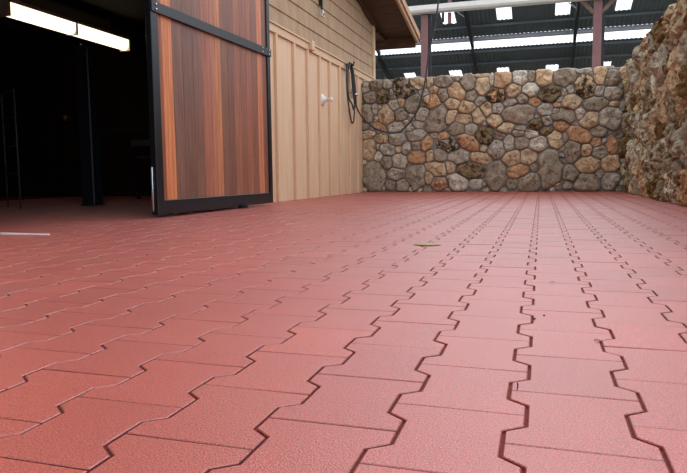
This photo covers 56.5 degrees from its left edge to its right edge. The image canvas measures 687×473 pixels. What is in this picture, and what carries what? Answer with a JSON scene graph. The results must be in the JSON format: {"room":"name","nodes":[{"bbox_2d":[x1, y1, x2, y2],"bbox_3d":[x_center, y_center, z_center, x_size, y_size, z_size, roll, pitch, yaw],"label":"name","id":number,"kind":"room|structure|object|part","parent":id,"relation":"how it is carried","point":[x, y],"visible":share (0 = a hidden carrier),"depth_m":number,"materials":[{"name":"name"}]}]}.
{"room":"stable courtyard","nodes":[
{"label":"stable courtyard","id":0,"kind":"room"},
{"bbox_2d":[0,0,144,47],"bbox_3d":[-4.362,-2.724,6.234,6.105,0.080,12.420,1,6,17],"label":"ceiling","id":1,"kind":"structure","parent":0,"point":[126,17],"depth_m":8.70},
{"bbox_2d":[0,0,130,51],"bbox_3d":[-3.313,-2.650,7.789,0.160,0.405,2.120,1,6,17],"label":"fluorescent light","id":2,"kind":"object","parent":1,"relation":"hanging from","point":[15,9],"visible":1,"depth_m":7.56,"materials":[{"name":"white plastic"}]},
{"bbox_2d":[6,2,75,34],"bbox_3d":[-3.464,-2.475,7.307,0.140,0.135,1.010,1,6,17],"label":"diffuser","id":3,"kind":"object","parent":2,"relation":"attached to","point":[20,11],"depth_m":7.25,"materials":[{"name":"white plastic"}]},
{"bbox_2d":[73,24,127,49],"bbox_3d":[-3.159,-2.576,8.296,0.140,0.135,1.010,1,6,17],"label":"diffuser","id":4,"kind":"object","parent":2,"relation":"attached to","point":[89,32],"depth_m":8.23,"materials":[{"name":"white plastic"}]},
{"bbox_2d":[0,36,150,195],"bbox_3d":[-3.201,-1.831,9.899,6.005,2.440,0.100,1,6,17],"label":"wall partition","id":5,"kind":"structure","parent":0,"point":[42,77],"depth_m":10.24,"materials":[{"name":"black"}]},
{"bbox_2d":[60,113,70,122],"bbox_3d":[-4.431,-1.883,10.158,0.150,0.150,0.120,1,6,17],"label":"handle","id":6,"kind":"object","parent":5,"relation":"attached to","point":[64,117],"visible":1,"depth_m":10.12,"materials":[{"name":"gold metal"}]},
{"bbox_2d":[144,0,375,213],"bbox_3d":[-1.337,-2.540,5.386,0.210,4.651,12.350,1,6,17],"label":"wall","id":7,"kind":"structure","parent":0,"point":[317,150],"depth_m":8.42,"materials":[{"name":"beige wood"}]},
{"bbox_2d":[144,0,272,214],"bbox_3d":[-1.052,-1.583,5.463,0.095,2.715,1.983,1,6,19],"label":"sliding barn door","id":8,"kind":"structure","parent":7,"relation":"in","point":[208,61],"depth_m":5.32,"materials":[{"name":"brown wood"}]},
{"bbox_3d":[-1.392,-0.344,4.659,0.018,0.325,0.012,1,6,19],"label":"pull handle","id":9,"kind":"part","parent":8,"relation":"part of","materials":[{"name":"metal"}]},
{"bbox_3d":[-1.076,-2.219,5.421,0.021,0.940,1.818,1,6,19],"label":"plank panel","id":10,"kind":"part","parent":8,"relation":"part of","materials":[{"name":"brown wood"}]},
{"bbox_3d":[-1.055,-0.306,5.610,0.050,0.105,1.818,1,6,19],"label":"rail","id":11,"kind":"part","parent":8,"relation":"part of","materials":[{"name":"black metal"}]},
{"bbox_2d":[309,40,314,50],"bbox_3d":[-0.399,-2.413,8.085,0.045,0.120,0.110,1,6,17],"label":"wooden block","id":12,"kind":"object","parent":7,"relation":"attached to","point":[312,43],"visible":1,"depth_m":8.04,"materials":[{"name":"beige wood"}]},
{"bbox_2d":[318,0,323,17],"bbox_3d":[-0.291,-3.068,8.432,0.063,0.361,0.087,1,6,17],"label":"hook","id":13,"kind":"object","parent":7,"relation":"attached to","point":[320,2],"visible":1,"depth_m":8.42,"materials":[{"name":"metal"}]},
{"bbox_2d":[321,94,332,105],"bbox_3d":[-0.216,-1.851,8.638,0.150,0.160,0.160,1,6,17],"label":"spout","id":14,"kind":"object","parent":7,"relation":"attached to","point":[324,99],"visible":0.97,"depth_m":8.62,"materials":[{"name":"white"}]},
{"bbox_2d":[346,62,357,97],"bbox_3d":[0.122,-2.372,9.698,0.156,0.523,0.255,1,6,17],"label":"hook","id":15,"kind":"object","parent":7,"relation":"attached to","point":[350,92],"visible":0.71,"depth_m":9.78,"materials":[{"name":"metal"}]},
{"bbox_2d":[346,0,438,133],"bbox_3d":[0.705,-2.881,9.740,1.434,2.568,0.544,-1,6,-7],"label":"hose","id":16,"kind":"object","parent":15,"relation":"hanging from","point":[348,66],"visible":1,"depth_m":9.75,"materials":[{"name":"grey rubber"}]},
{"bbox_2d":[0,191,686,472],"bbox_3d":[-2.152,-0.184,5.588,10.600,0.062,13.000,1,6,17],"label":"floor","id":17,"kind":"structure","parent":0,"point":[309,335],"depth_m":1.23,"materials":[{"name":"red rubber"}]},
{"bbox_2d":[0,87,21,208],"bbox_3d":[-3.352,-0.872,6.441,0.015,1.170,0.625,-5,7,-38],"label":"ladder","id":18,"kind":"object","parent":17,"relation":"on","point":[13,90],"visible":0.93,"depth_m":6.28,"materials":[{"name":"black metal"}]},
{"bbox_2d":[0,232,49,234],"bbox_3d":[-1.744,-0.014,3.484,0.340,0.006,0.055,1,6,17],"label":"threshold strip","id":19,"kind":"object","parent":17,"relation":"on","point":[7,233],"visible":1,"depth_m":3.47,"materials":[{"name":"white metal"}]},
{"bbox_2d":[75,43,105,205],"bbox_3d":[-2.715,-1.183,6.828,0.190,1.700,0.190,1,6,17],"label":"steel column","id":20,"kind":"structure","parent":17,"relation":"on","point":[85,56],"depth_m":6.77,"materials":[{"name":"black metal"}]},
{"bbox_3d":[-2.706,-0.343,6.910,0.190,0.012,0.190,1,6,17],"label":"plate","id":21,"kind":"part","parent":20,"relation":"part of","materials":[{"name":"black metal"}]},
{"bbox_2d":[131,140,149,198],"bbox_3d":[-2.405,-1.018,8.631,0.700,1.012,0.500,1,6,17],"label":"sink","id":22,"kind":"object","parent":17,"relation":"on","point":[134,143],"visible":0.13,"depth_m":8.51,"materials":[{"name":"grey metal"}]},
{"bbox_3d":[-2.749,-0.849,8.544,0.040,0.700,0.040,1,6,17],"label":"leg","id":23,"kind":"part","parent":22,"relation":"part of","materials":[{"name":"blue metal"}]},
{"bbox_2d":[131,140,149,157],"bbox_3d":[-2.407,-1.176,8.616,0.700,0.230,0.500,1,6,17],"label":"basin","id":24,"kind":"object","parent":22,"relation":"in","point":[134,143],"depth_m":8.46,"materials":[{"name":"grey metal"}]},
{"bbox_2d":[414,243,440,244],"bbox_3d":[0.360,0.033,2.756,0.095,0.002,0.094,-4,7,-31],"label":"fallen leaf","id":25,"kind":"object","parent":17,"relation":"on","point":[417,243],"visible":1,"depth_m":2.75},
{"bbox_2d":[357,0,419,49],"bbox_3d":[-4.004,-3.942,6.257,7.130,2.131,13.610,1,6,17],"label":"barn roof","id":26,"kind":"structure","parent":0,"point":[395,26],"depth_m":11.14,"materials":[{"name":"brown stained wood"}]},
{"bbox_3d":[-0.605,-3.954,5.232,0.030,1.982,13.560,1,6,17],"label":"rake trim","id":27,"kind":"part","parent":26,"relation":"part of","materials":[{"name":"brown wood"}]},
{"bbox_2d":[361,65,625,191],"bbox_3d":[2.541,-1.647,10.152,4.561,1.897,0.601,1,6,17],"label":"wall","id":28,"kind":"structure","parent":0,"point":[540,130],"depth_m":9.98,"materials":[{"name":"stone"}]},
{"bbox_2d":[618,0,686,205],"bbox_3d":[3.280,-1.289,5.901,0.628,2.000,8.402,1,6,17],"label":"wall","id":29,"kind":"structure","parent":0,"point":[654,122],"depth_m":6.56,"materials":[{"name":"brown stone"}]},
{"bbox_3d":[6.762,-1.735,21.920,60.000,0.238,74.000,1,6,17],"label":"ground","id":30,"kind":"structure","parent":0,"visible":0},
{"bbox_2d":[408,0,614,77],"bbox_3d":[3.423,-4.865,19.369,29.000,6.560,0.430,1,6,17],"label":"steel frame","id":31,"kind":"object","parent":30,"relation":"on","point":[598,13],"visible":0.4,"depth_m":18.75,"materials":[{"name":"red paint"}]},
{"bbox_3d":[2.525,-4.206,19.823,0.220,5.180,0.200,1,6,17],"label":"post","id":32,"kind":"part","parent":31,"relation":"part of","materials":[{"name":"metal"}]},
{"bbox_3d":[7.239,-4.753,18.311,0.220,6.460,0.200,1,6,17],"label":"post","id":33,"kind":"part","parent":31,"relation":"part of","materials":[{"name":"metal"}]},
{"bbox_2d":[375,0,676,79],"bbox_3d":[8.435,-7.681,35.520,29.000,8.895,18.076,1,6,17],"label":"roof","id":34,"kind":"object","parent":30,"relation":"on","point":[533,19],"visible":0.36,"depth_m":32.08,"materials":[{"name":"white metal"}]}
]}

